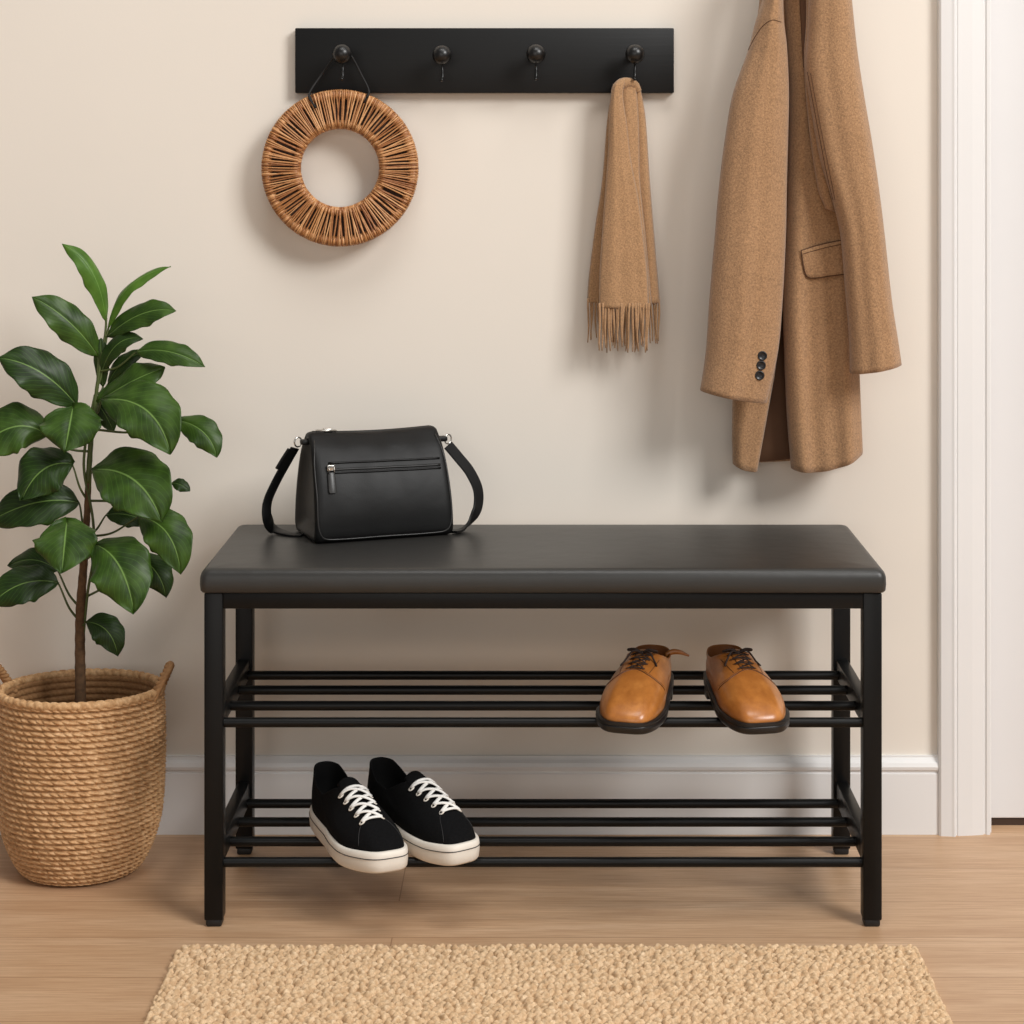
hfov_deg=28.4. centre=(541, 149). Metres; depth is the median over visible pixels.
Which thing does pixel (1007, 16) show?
door
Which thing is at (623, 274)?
scarf
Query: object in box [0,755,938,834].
baseboard
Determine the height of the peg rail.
0.107 m
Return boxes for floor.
[0,825,1023,1023]
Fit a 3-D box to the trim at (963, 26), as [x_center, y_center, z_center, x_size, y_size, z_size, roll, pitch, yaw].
[0.697,0.100,3.336,0.086,2.060,0.024,0,0,0]
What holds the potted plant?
on the floor
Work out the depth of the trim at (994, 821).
3.38 m
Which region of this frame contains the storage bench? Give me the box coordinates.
[200,525,885,925]
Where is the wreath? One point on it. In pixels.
(318, 113)
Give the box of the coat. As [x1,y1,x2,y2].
[700,0,901,472]
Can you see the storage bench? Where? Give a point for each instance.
(479, 566)
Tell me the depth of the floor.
3.01 m
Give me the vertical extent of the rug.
0.014 m
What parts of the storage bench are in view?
leg, rail, rail, leg, shelf rod, shelf rod, shelf rod, shelf rod, shelf rod, shelf rod, rail, shelf rod, shelf rod, leg, rail, rail, leg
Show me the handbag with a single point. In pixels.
(356, 485)
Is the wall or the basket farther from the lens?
the wall
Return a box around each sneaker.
[309,761,408,873]
[367,757,479,865]
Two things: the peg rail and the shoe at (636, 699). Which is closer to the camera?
the shoe at (636, 699)
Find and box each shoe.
[596,644,688,734]
[703,644,789,734]
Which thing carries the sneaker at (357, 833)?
on the storage bench
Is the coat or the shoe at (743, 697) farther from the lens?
the coat
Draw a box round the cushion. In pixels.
[200,525,885,592]
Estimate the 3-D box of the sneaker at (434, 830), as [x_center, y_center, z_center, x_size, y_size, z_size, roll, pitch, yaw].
[-0.183,0.983,3.021,0.098,0.099,0.274,0,0,-36]
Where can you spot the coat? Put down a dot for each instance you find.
(801, 306)
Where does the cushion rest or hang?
on the storage bench
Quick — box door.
[991,0,1023,817]
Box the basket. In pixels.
[0,661,174,885]
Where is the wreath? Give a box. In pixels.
[261,56,418,246]
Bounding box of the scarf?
[587,77,659,352]
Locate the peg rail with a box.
[295,28,673,92]
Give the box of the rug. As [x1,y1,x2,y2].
[143,943,952,1023]
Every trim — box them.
[937,0,989,836]
[990,0,990,831]
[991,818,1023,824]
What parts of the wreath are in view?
cord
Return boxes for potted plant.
[0,244,222,885]
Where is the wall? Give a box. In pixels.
[0,0,936,754]
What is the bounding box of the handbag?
[262,425,483,542]
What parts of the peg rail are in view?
knob, knob, knob, knob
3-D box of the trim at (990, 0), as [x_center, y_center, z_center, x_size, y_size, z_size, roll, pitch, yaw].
[1.151,0.100,3.407,0.838,2.060,0.122,0,0,0]

